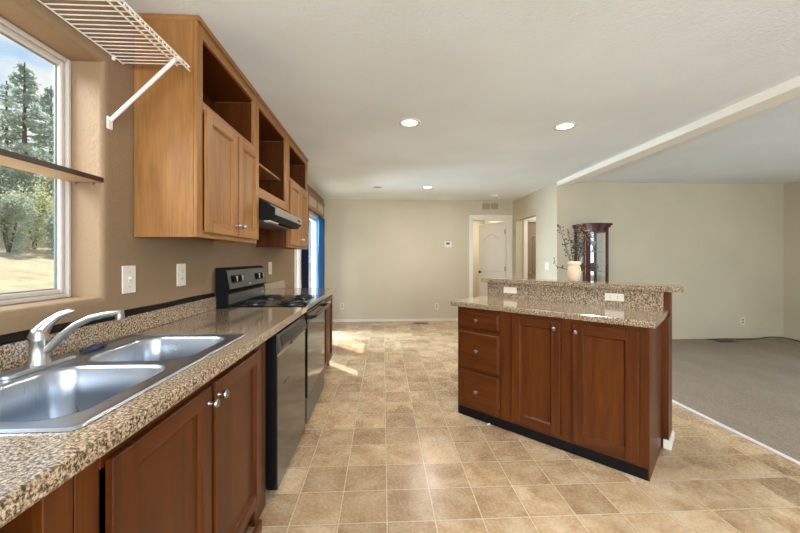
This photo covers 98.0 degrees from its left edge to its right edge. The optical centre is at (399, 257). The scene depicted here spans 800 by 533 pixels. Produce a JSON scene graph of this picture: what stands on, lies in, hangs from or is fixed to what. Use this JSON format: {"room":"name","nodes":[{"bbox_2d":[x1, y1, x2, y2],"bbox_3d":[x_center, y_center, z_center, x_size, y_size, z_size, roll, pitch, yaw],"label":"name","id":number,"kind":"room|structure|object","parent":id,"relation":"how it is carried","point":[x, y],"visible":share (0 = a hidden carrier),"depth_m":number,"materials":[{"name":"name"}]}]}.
{"room":"kitchen","nodes":[
{"label":"kitchen","id":0,"kind":"room"},
{"bbox_2d":[0,0,322,334],"bbox_3d":[-1.381,0.055,2.195,0.175,2.440,9.720,0,0,-3],"label":"wall","id":1,"kind":"structure","parent":0,"point":[103,241],"depth_m":1.49,"materials":[{"name":"beige paint"}]},
{"bbox_2d":[0,16,70,305],"bbox_3d":[-1.381,-0.334,0.868,0.043,1.000,1.209,0,0,-3],"label":"window","id":2,"kind":"structure","parent":1,"relation":"in","point":[62,65],"depth_m":1.44,"materials":[{"name":"beige plastic"}]},
{"bbox_2d":[0,148,103,183],"bbox_3d":[-1.295,-0.326,0.873,0.135,0.028,1.206,0,0,-3],"label":"shelf","id":3,"kind":"object","parent":1,"relation":"attached to","point":[11,159],"visible":1,"depth_m":1.26,"materials":[{"name":"beige wood"}]},
{"bbox_2d":[0,293,214,345],"bbox_3d":[-1.218,0.253,0.884,0.022,0.028,3.085,0,0,-3],"label":"trim","id":4,"kind":"structure","parent":1,"relation":"attached to","point":[21,335],"depth_m":1.49,"materials":[{"name":"black"}]},
{"bbox_2d":[0,296,215,372],"bbox_3d":[-1.219,0.311,0.888,0.020,0.087,3.093,0,0,-3],"label":"backsplash","id":5,"kind":"structure","parent":1,"relation":"attached to","point":[12,355],"depth_m":1.47,"materials":[{"name":"stone"}]},
{"bbox_2d":[37,0,189,129],"bbox_3d":[-1.076,-0.723,0.833,0.302,0.332,1.529,0,0,-3],"label":"wire shelf","id":6,"kind":"object","parent":1,"relation":"attached to","point":[177,58],"visible":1,"depth_m":1.41,"materials":[{"name":"white metal"}]},
{"bbox_2d":[122,265,135,293],"bbox_3d":[-1.257,0.100,1.621,0.017,0.128,0.085,0,0,-3],"label":"light switch","id":7,"kind":"object","parent":1,"relation":"attached to","point":[128,272],"visible":1,"depth_m":1.61,"materials":[{"name":"beige plastic"}]},
{"bbox_2d":[177,264,185,285],"bbox_3d":[-1.282,0.099,2.042,0.009,0.130,0.088,0,0,-3],"label":"wall outlet","id":8,"kind":"object","parent":1,"relation":"attached to","point":[181,268],"visible":1,"depth_m":2.04,"materials":[{"name":"beige plastic"}]},
{"bbox_2d":[134,13,258,243],"bbox_3d":[-1.111,-0.632,2.053,0.344,1.063,0.791,0,0,-3],"label":"upper cabinet","id":9,"kind":"object","parent":1,"relation":"attached to","point":[196,156],"visible":0.98,"depth_m":1.67,"materials":[{"name":"brown wood"}]},
{"bbox_2d":[268,262,271,274],"bbox_3d":[-1.360,0.107,3.653,0.009,0.130,0.100,0,0,-3],"label":"wall outlet","id":10,"kind":"object","parent":1,"relation":"attached to","point":[269,263],"visible":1,"depth_m":3.62,"materials":[{"name":"beige plastic"}]},
{"bbox_2d":[257,94,288,210],"bbox_3d":[-1.170,-0.800,2.852,0.303,0.727,0.805,0,0,-3],"label":"upper cabinet","id":11,"kind":"object","parent":1,"relation":"attached to","point":[272,137],"visible":0.49,"depth_m":3.18,"materials":[{"name":"brown wood"}]},
{"bbox_2d":[259,163,279,180],"bbox_3d":[-1.196,-0.716,2.825,0.233,0.018,0.717,0,0,-3],"label":"shelf","id":12,"kind":"object","parent":11,"relation":"attached to","point":[264,174],"depth_m":2.98,"materials":[{"name":"brown wood"}]},
{"bbox_2d":[259,198,301,229],"bbox_3d":[-1.108,-0.344,2.855,0.428,0.170,0.788,0,0,-3],"label":"range hood","id":13,"kind":"object","parent":11,"relation":"attached to","point":[271,217],"visible":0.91,"depth_m":2.63,"materials":[{"name":"black"}]},
{"bbox_2d":[264,280,284,293],"bbox_3d":[-1.357,0.307,3.711,0.020,0.095,0.855,0,0,-3],"label":"backsplash","id":14,"kind":"structure","parent":1,"relation":"attached to","point":[269,287],"depth_m":3.74,"materials":[{"name":"laminate"}]},
{"bbox_2d":[256,135,308,248],"bbox_3d":[-1.190,-0.632,3.682,0.344,1.063,0.849,0,0,-3],"label":"upper cabinet","id":15,"kind":"object","parent":1,"relation":"attached to","point":[297,160],"visible":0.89,"depth_m":3.61,"materials":[{"name":"brown wood"}]},
{"bbox_2d":[294,249,296,287],"bbox_3d":[-1.457,0.245,5.696,0.016,2.060,2.100,0,0,-3],"label":"trim","id":16,"kind":"structure","parent":1,"relation":"attached to","point":[295,250],"depth_m":4.66,"materials":[{"name":"white paint"}]},
{"bbox_2d":[297,211,317,287],"bbox_3d":[-1.569,0.245,5.690,0.140,2.060,1.960,0,0,-3],"label":"door","id":17,"kind":"structure","parent":1,"relation":"in","point":[314,218],"depth_m":6.56,"materials":[{"name":"white paint"}]},
{"bbox_2d":[308,190,324,216],"bbox_3d":[-1.393,-0.872,5.413,0.108,0.233,2.070,0,0,-3],"label":"valance box","id":18,"kind":"object","parent":1,"relation":"attached to","point":[314,203],"visible":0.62,"depth_m":5.64,"materials":[{"name":"brown wood"}]},
{"bbox_2d":[301,208,308,287],"bbox_3d":[-1.382,0.250,5.067,0.047,1.990,0.462,0,0,-3],"label":"curtain","id":19,"kind":"object","parent":18,"relation":"hanging from","point":[304,252],"visible":0.32,"depth_m":5.00,"materials":[{"name":"blue fabric"}]},
{"bbox_2d":[318,216,324,287],"bbox_3d":[-1.448,0.250,6.411,0.055,1.990,0.612,0,0,-3],"label":"curtain","id":20,"kind":"object","parent":18,"relation":"hanging from","point":[321,222],"visible":0.72,"depth_m":6.29,"materials":[{"name":"blue fabric"}]},
{"bbox_2d":[323,200,512,318],"bbox_3d":[0.452,0.055,7.090,3.965,2.440,0.120,0,0,-3],"label":"wall","id":21,"kind":"structure","parent":0,"point":[385,259],"depth_m":7.01,"materials":[{"name":"beige paint"}]},
{"bbox_2d":[332,318,457,321],"bbox_3d":[-0.062,1.250,6.999,2.929,0.050,0.013,0,0,-3],"label":"baseboard","id":22,"kind":"structure","parent":21,"relation":"attached to","point":[442,319],"depth_m":6.98,"materials":[{"name":"white paint"}]},
{"bbox_2d":[444,242,451,246],"bbox_3d":[0.970,-0.274,7.041,0.150,0.117,0.030,0,0,-3],"label":"thermostat","id":23,"kind":"object","parent":21,"relation":"attached to","point":[446,244],"visible":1,"depth_m":7.03,"materials":[{"name":"white paint"}]},
{"bbox_2d":[481,202,498,210],"bbox_3d":[1.841,-1.056,7.092,0.370,0.175,0.012,0,0,-3],"label":"air vent","id":24,"kind":"object","parent":21,"relation":"in","point":[492,204],"visible":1,"depth_m":7.09,"materials":[{"name":"beige metal"}]},
{"bbox_2d":[469,215,511,297],"bbox_3d":[1.843,0.200,7.151,0.892,2.150,0.136,0,0,-3],"label":"trim","id":25,"kind":"structure","parent":21,"relation":"attached to","point":[507,218],"depth_m":7.10,"materials":[{"name":"white paint"}]},
{"bbox_2d":[124,0,799,200],"bbox_3d":[2.372,-1.225,3.395,7.930,0.120,12.050,0,0,-3],"label":"ceiling","id":26,"kind":"structure","parent":0,"point":[488,83],"depth_m":2.34,"materials":[{"name":"paint"}]},
{"bbox_2d":[398,118,420,126],"bbox_3d":[0.082,-1.161,2.993,0.196,0.009,0.196,0,0,-3],"label":"recessed light","id":27,"kind":"object","parent":26,"relation":"in","point":[406,122],"visible":1,"depth_m":2.98,"materials":[{"name":"white paint"}]},
{"bbox_2d":[553,122,576,130],"bbox_3d":[1.456,-1.161,3.072,0.196,0.009,0.196,0,0,-3],"label":"recessed light","id":28,"kind":"object","parent":26,"relation":"in","point":[563,126],"visible":1,"depth_m":3.07,"materials":[{"name":"white paint"}]},
{"bbox_2d":[557,76,799,185],"bbox_3d":[2.678,-1.137,1.442,0.170,0.075,7.820,0,0,-3],"label":"beam","id":29,"kind":"structure","parent":26,"relation":"attached to","point":[788,90],"depth_m":2.93,"materials":[{"name":"beige paint"}]},
{"bbox_2d":[473,220,504,296],"bbox_3d":[1.627,0.055,8.299,1.460,2.440,2.180,0,0,-3],"label":"wall","id":30,"kind":"structure","parent":0,"point":[476,223],"depth_m":9.11,"materials":[{"name":"beige paint"}]},
{"bbox_2d":[478,222,504,296],"bbox_3d":[1.971,0.255,7.518,0.101,2.020,0.731,0,0,-35],"label":"door","id":31,"kind":"structure","parent":30,"relation":"in","point":[491,235],"depth_m":7.55,"materials":[{"name":"white paint"}]},
{"bbox_2d":[246,321,799,532],"bbox_3d":[2.372,1.319,3.395,7.930,0.112,12.050,0,0,-3],"label":"floor","id":32,"kind":"structure","parent":0,"point":[385,445],"depth_m":2.19,"materials":[{"name":"beige tile"}]},
{"bbox_2d":[0,477,72,532],"bbox_3d":[-0.869,0.836,0.039,0.629,0.878,1.262,0,0,-3],"label":"base cabinet","id":33,"kind":"object","parent":32,"relation":"on","point":[53,513],"visible":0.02,"depth_m":0.66,"materials":[{"name":"brown wood"}]},
{"bbox_2d":[0,296,306,527],"bbox_3d":[-0.917,0.332,0.939,0.630,0.127,3.166,0,0,-3],"label":"countertop","id":34,"kind":"structure","parent":33,"relation":"on","point":[33,465],"depth_m":0.96,"materials":[{"name":"stone"}]},
{"bbox_2d":[0,333,244,432],"bbox_3d":[-0.944,0.444,1.147,0.517,0.194,0.900,0,0,-3],"label":"sink","id":35,"kind":"object","parent":34,"relation":"in","point":[69,395],"visible":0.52,"depth_m":1.12,"materials":[{"name":"silver metal"}]},
{"bbox_2d":[0,309,124,380],"bbox_3d":[-1.051,0.258,1.118,0.268,0.184,0.240,0,0,-3],"label":"faucet","id":36,"kind":"object","parent":35,"relation":"on","point":[40,346],"visible":1,"depth_m":1.11,"materials":[{"name":"silver metal"}]},
{"bbox_2d":[79,343,106,352],"bbox_3d":[-1.172,0.341,1.339,0.031,0.023,0.113,0,0,-3],"label":"scrap","id":37,"kind":"object","parent":35,"relation":"on","point":[99,345],"visible":1,"depth_m":1.32,"materials":[{"name":"blue"}]},
{"bbox_2d":[73,342,264,532],"bbox_3d":[-0.927,0.836,1.226,0.629,0.878,1.110,0,0,-3],"label":"base cabinet","id":38,"kind":"object","parent":32,"relation":"on","point":[198,466],"visible":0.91,"depth_m":1.10,"materials":[{"name":"brown wood"}]},
{"bbox_2d":[252,519,261,532],"bbox_3d":[-0.627,1.248,1.076,0.018,0.055,1.110,0,0,-3],"label":"wood trim strip","id":39,"kind":"object","parent":32,"relation":"on","point":[258,527],"visible":1,"depth_m":1.59,"materials":[{"name":"brown wood"}]},
{"bbox_2d":[216,266,329,423],"bbox_3d":[-0.974,0.662,2.871,0.675,1.185,0.840,0,0,-3],"label":"electric range","id":40,"kind":"object","parent":32,"relation":"on","point":[243,286],"visible":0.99,"depth_m":2.73,"materials":[{"name":"black"}]},
{"bbox_2d":[232,295,322,306],"bbox_3d":[-0.997,0.360,2.910,0.593,0.020,0.760,0,0,-3],"label":"cooktop","id":41,"kind":"object","parent":40,"relation":"in","point":[259,300],"depth_m":2.74,"materials":[{"name":"black"}]},
{"bbox_2d":[265,315,306,490],"bbox_3d":[-0.943,0.839,2.172,0.579,0.872,0.660,0,0,-3],"label":"dishwasher","id":42,"kind":"object","parent":32,"relation":"on","point":[285,350],"visible":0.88,"depth_m":1.97,"materials":[{"name":"black metal"}]},
{"bbox_2d":[323,294,331,370],"bbox_3d":[-1.054,0.836,3.716,0.619,0.878,0.815,0,0,-3],"label":"base cabinet","id":43,"kind":"object","parent":32,"relation":"on","point":[328,311],"visible":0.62,"depth_m":3.74,"materials":[{"name":"brown wood"}]},
{"bbox_2d":[264,280,336,298],"bbox_3d":[-1.054,0.328,3.725,0.629,0.135,0.855,0,0,-3],"label":"countertop","id":44,"kind":"structure","parent":43,"relation":"on","point":[278,287],"depth_m":3.69,"materials":[{"name":"stone"}]},
{"bbox_2d":[458,307,661,481],"bbox_3d":[1.102,0.836,2.587,1.295,0.878,0.552,0,0,43],"label":"base cabinet","id":45,"kind":"object","parent":32,"relation":"on","point":[589,390],"visible":0.97,"depth_m":2.28,"materials":[{"name":"brown wood"}]},
{"bbox_2d":[451,283,667,328],"bbox_3d":[1.132,0.314,2.639,1.378,0.164,0.611,0,0,43],"label":"countertop","id":46,"kind":"structure","parent":45,"relation":"on","point":[645,309],"depth_m":2.57,"materials":[{"name":"stone"}]},
{"bbox_2d":[504,287,516,293],"bbox_3d":[0.998,0.292,3.158,0.124,0.056,0.009,0,0,43],"label":"wall outlet","id":47,"kind":"object","parent":46,"relation":"attached to","point":[513,290],"visible":1,"depth_m":3.15,"materials":[{"name":"beige plastic"}]},
{"bbox_2d":[605,293,623,301],"bbox_3d":[1.597,0.292,2.595,0.124,0.056,0.009,0,0,43],"label":"wall outlet","id":48,"kind":"object","parent":46,"relation":"attached to","point":[608,296],"visible":1,"depth_m":2.59,"materials":[{"name":"beige plastic"}]},
{"bbox_2d":[572,223,612,281],"bbox_3d":[2.838,0.382,5.122,0.400,1.763,0.385,0,0,-3],"label":"curio cabinet","id":49,"kind":"object","parent":32,"relation":"on","point":[589,257],"visible":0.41,"depth_m":5.01,"materials":[{"name":"brown wood"}]},
{"bbox_2d":[577,234,593,280],"bbox_3d":[2.829,0.378,5.310,0.290,1.495,0.004,0,0,-3],"label":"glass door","id":50,"kind":"structure","parent":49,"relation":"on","point":[583,259],"depth_m":5.31,"materials":[{"name":"clear glass"}]},
{"bbox_2d":[591,241,595,251],"bbox_3d":[2.857,-0.172,5.146,0.080,0.160,0.080,0,0,-3],"label":"ornament","id":51,"kind":"object","parent":49,"relation":"on","point":[593,243],"visible":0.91,"depth_m":5.12,"materials":[{"name":"grey ceramic"}]},
{"bbox_2d":[591,263,598,270],"bbox_3d":[2.857,0.129,5.146,0.149,0.120,0.149,0,0,-3],"label":"ornament","id":52,"kind":"object","parent":49,"relation":"on","point":[594,266],"visible":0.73,"depth_m":5.09,"materials":[{"name":"grey"}]},
{"bbox_2d":[713,340,738,341],"bbox_3d":[4.939,1.258,5.267,0.300,0.010,0.120,0,0,-3],"label":"floor vent","id":53,"kind":"object","parent":32,"relation":"in","point":[713,340],"visible":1,"depth_m":5.25,"materials":[{"name":"brown"}]},
{"bbox_2d":[672,399,799,464],"bbox_3d":[2.499,1.267,1.424,0.025,0.016,7.800,0,0,-3],"label":"trim","id":54,"kind":"structure","parent":32,"relation":"on","point":[673,401],"depth_m":2.50,"materials":[{"name":"white wood"}]},
{"bbox_2d":[707,337,799,341],"bbox_3d":[5.542,1.232,5.159,1.570,0.064,0.552,0,0,34],"label":"cable","id":55,"kind":"object","parent":32,"relation":"on","point":[762,337],"visible":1,"depth_m":5.35,"materials":[{"name":"brown plastic"}]},
{"bbox_2d":[522,220,535,277],"bbox_3d":[3.482,0.055,6.388,2.020,2.440,1.820,0,0,-3],"label":"wall","id":56,"kind":"structure","parent":0,"point":[522,220],"depth_m":7.13,"materials":[{"name":"beige paint"}]},
{"bbox_2d":[523,217,535,277],"bbox_3d":[2.950,0.210,7.205,0.853,2.130,0.136,0,0,-3],"label":"trim","id":57,"kind":"structure","parent":56,"relation":"attached to","point":[525,222],"depth_m":7.12,"materials":[{"name":"beige paint"}]},
{"bbox_2d":[528,222,535,278],"bbox_3d":[3.000,0.255,7.199,0.756,2.020,0.101,0,0,-3],"label":"door","id":58,"kind":"structure","parent":56,"relation":"in","point":[531,225],"depth_m":7.20,"materials":[{"name":"brown paint"}]},
{"bbox_2d":[513,183,553,279],"bbox_3d":[2.417,0.055,6.275,0.120,2.440,1.700,0,0,-3],"label":"wall partition","id":59,"kind":"structure","parent":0,"point":[539,204],"depth_m":5.92,"materials":[{"name":"beige paint"}]},
{"bbox_2d":[545,262,548,269],"bbox_3d":[2.379,0.129,5.643,0.017,0.120,0.130,0,0,-3],"label":"light switch","id":60,"kind":"object","parent":59,"relation":"attached to","point":[546,263],"visible":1,"depth_m":5.63,"materials":[{"name":"white paint"}]},
{"bbox_2d":[662,292,671,446],"bbox_3d":[1.359,0.753,2.857,1.366,1.043,0.190,0,0,43],"label":"wall","id":61,"kind":"structure","parent":0,"point":[667,323],"depth_m":2.34,"materials":[{"name":"brown wood"}]},
{"bbox_2d":[481,277,683,292],"bbox_3d":[1.404,0.211,2.901,1.511,0.039,0.245,0,0,43],"label":"countertop","id":62,"kind":"structure","parent":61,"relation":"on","point":[546,282],"depth_m":2.71,"materials":[{"name":"stone"}]},
{"bbox_2d":[567,261,581,280],"bbox_3d":[1.438,0.109,2.874,0.108,0.165,0.107,0,0,-3],"label":"vase","id":63,"kind":"object","parent":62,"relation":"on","point":[574,269],"visible":0.98,"depth_m":2.83,"materials":[{"name":"beige ceramic"}]},
{"bbox_2d":[557,224,570,260],"bbox_3d":[1.377,-0.060,2.889,0.147,0.443,0.063,0,0,-3],"label":"branch","id":64,"kind":"object","parent":63,"relation":"in","point":[557,224],"visible":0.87,"depth_m":2.89,"materials":[{"name":"brown"}]},
{"bbox_2d":[567,229,574,259],"bbox_3d":[1.416,-0.041,2.889,0.059,0.405,0.064,0,0,-3],"label":"branch","id":65,"kind":"object","parent":63,"relation":"in","point":[567,229],"visible":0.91,"depth_m":2.89,"materials":[{"name":"brown"}]},
{"bbox_2d":[571,239,579,260],"bbox_3d":[1.439,0.004,2.851,0.065,0.316,0.054,0,0,30],"label":"branch","id":66,"kind":"object","parent":63,"relation":"in","point":[578,239],"visible":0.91,"depth_m":2.85,"materials":[{"name":"brown plant"}]},
{"bbox_2d":[573,222,582,260],"bbox_3d":[1.471,-0.066,2.870,0.077,0.456,0.056,0,0,-3],"label":"branch","id":67,"kind":"object","parent":63,"relation":"in","point":[581,222],"visible":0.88,"depth_m":2.87,"materials":[{"name":"brown"}]},
{"bbox_2d":[576,236,586,260],"bbox_3d":[1.486,-0.009,2.862,0.077,0.342,0.056,0,0,-3],"label":"branch","id":68,"kind":"object","parent":63,"relation":"in","point":[584,236],"visible":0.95,"depth_m":2.86,"materials":[{"name":"brown"}]},
{"bbox_2d":[578,237,590,258],"bbox_3d":[1.495,-0.004,2.858,0.125,0.331,0.060,0,0,-3],"label":"branch","id":69,"kind":"object","parent":63,"relation":"in","point":[590,237],"visible":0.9,"depth_m":2.86,"materials":[{"name":"brown"}]},
{"bbox_2d":[578,235,598,260],"bbox_3d":[1.529,-0.017,2.866,0.185,0.357,0.072,0,0,-3],"label":"branch","id":70,"kind":"object","parent":63,"relation":"in","point":[590,235],"visible":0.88,"depth_m":2.87,"materials":[{"name":"brown"}]},
{"bbox_2d":[663,430,674,449],"bbox_3d":[1.360,1.245,2.857,1.392,0.060,0.214,0,0,43],"label":"baseboard","id":71,"kind":"structure","parent":61,"relation":"attached to","point":[667,444],"depth_m":2.33,"materials":[{"name":"white paint"}]},
{"bbox_2d":[554,182,783,338],"bbox_3d":[4.308,0.055,5.467,3.820,2.440,0.100,0,0,-3],"label":"wall","id":72,"kind":"structure","parent":0,"point":[723,243],"depth_m":5.43,"materials":[{"name":"beige paint"}]},
{"bbox_2d":[740,317,744,324],"bbox_3d":[5.385,0.990,5.465,0.075,0.120,0.009,0,0,-3],"label":"wall outlet","id":73,"kind":"object","parent":72,"relation":"attached to","point":[742,319],"visible":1,"depth_m":5.46,"materials":[{"name":"beige plastic"}]},
{"bbox_2d":[784,181,799,340],"bbox_3d":[6.334,0.055,1.611,0.150,2.440,7.800,0,0,-3],"label":"wall","id":74,"kind":"structure","parent":0,"point":[791,190],"depth_m":5.39,"materials":[{"name":"beige paint"}]},
{"label":"outside","id":75,"kind":"structure","parent":0,"visible":0},
{"bbox_2d":[0,229,310,292],"bbox_3d":[-22.204,-1.575,15.935,39.600,6.494,62.000,0,0,-3],"label":"ground","id":76,"kind":"structure","parent":75,"point":[31,269],"depth_m":11.31,"materials":[{"name":"beige soil"}]},
{"bbox_2d":[0,81,33,174],"bbox_3d":[-38.754,-10.701,34.376,5.152,13.500,4.918,0,0,-3],"label":"conifer tree","id":77,"kind":"object","parent":76,"relation":"on","point":[6,96],"visible":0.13,"depth_m":34.18,"materials":[{"name":"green plant"}]},
{"bbox_2d":[0,179,45,252],"bbox_3d":[-15.474,-1.669,14.056,1.569,3.022,1.705,0,0,39],"label":"shrub","id":78,"kind":"object","parent":76,"relation":"on","point":[14,210],"visible":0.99,"depth_m":13.96,"materials":[{"name":"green plant"}]},
{"bbox_2d":[0,133,46,237],"bbox_3d":[-20.327,-3.775,17.983,3.082,5.717,2.798,0,0,5],"label":"shrub","id":79,"kind":"object","parent":76,"relation":"on","point":[3,169],"visible":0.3,"depth_m":18.28,"materials":[{"name":"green plant"}]},
{"bbox_2d":[0,61,53,233],"bbox_3d":[-23.445,-6.840,21.876,5.058,10.800,4.801,0,0,-3],"label":"conifer tree","id":80,"kind":"object","parent":76,"relation":"on","point":[27,82],"visible":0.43,"depth_m":21.71,"materials":[{"name":"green plant"}]},
{"bbox_2d":[0,175,53,248],"bbox_3d":[-16.883,-2.071,16.239,1.841,3.411,2.396,0,0,21],"label":"shrub","id":81,"kind":"object","parent":76,"relation":"on","point":[38,191],"visible":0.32,"depth_m":16.01,"materials":[{"name":"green plant"}]},
{"bbox_2d":[5,86,53,190],"bbox_3d":[-30.442,-8.825,30.410,5.564,12.500,5.891,0,0,23],"label":"conifer tree","id":82,"kind":"object","parent":76,"relation":"on","point":[46,99],"visible":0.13,"depth_m":30.11,"materials":[{"name":"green plant"}]},
{"bbox_2d":[34,150,53,241],"bbox_3d":[-20.078,-3.532,20.170,1.960,5.400,1.693,0,0,-3],"label":"shrub","id":83,"kind":"object","parent":76,"relation":"on","point":[50,180],"visible":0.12,"depth_m":19.86,"materials":[{"name":"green plant"}]},
{"bbox_2d":[38,203,53,254],"bbox_3d":[-15.043,-1.333,15.246,1.228,2.621,1.172,0,0,37],"label":"shrub","id":84,"kind":"object","parent":76,"relation":"on","point":[50,223],"visible":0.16,"depth_m":14.97,"materials":[{"name":"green plant"}]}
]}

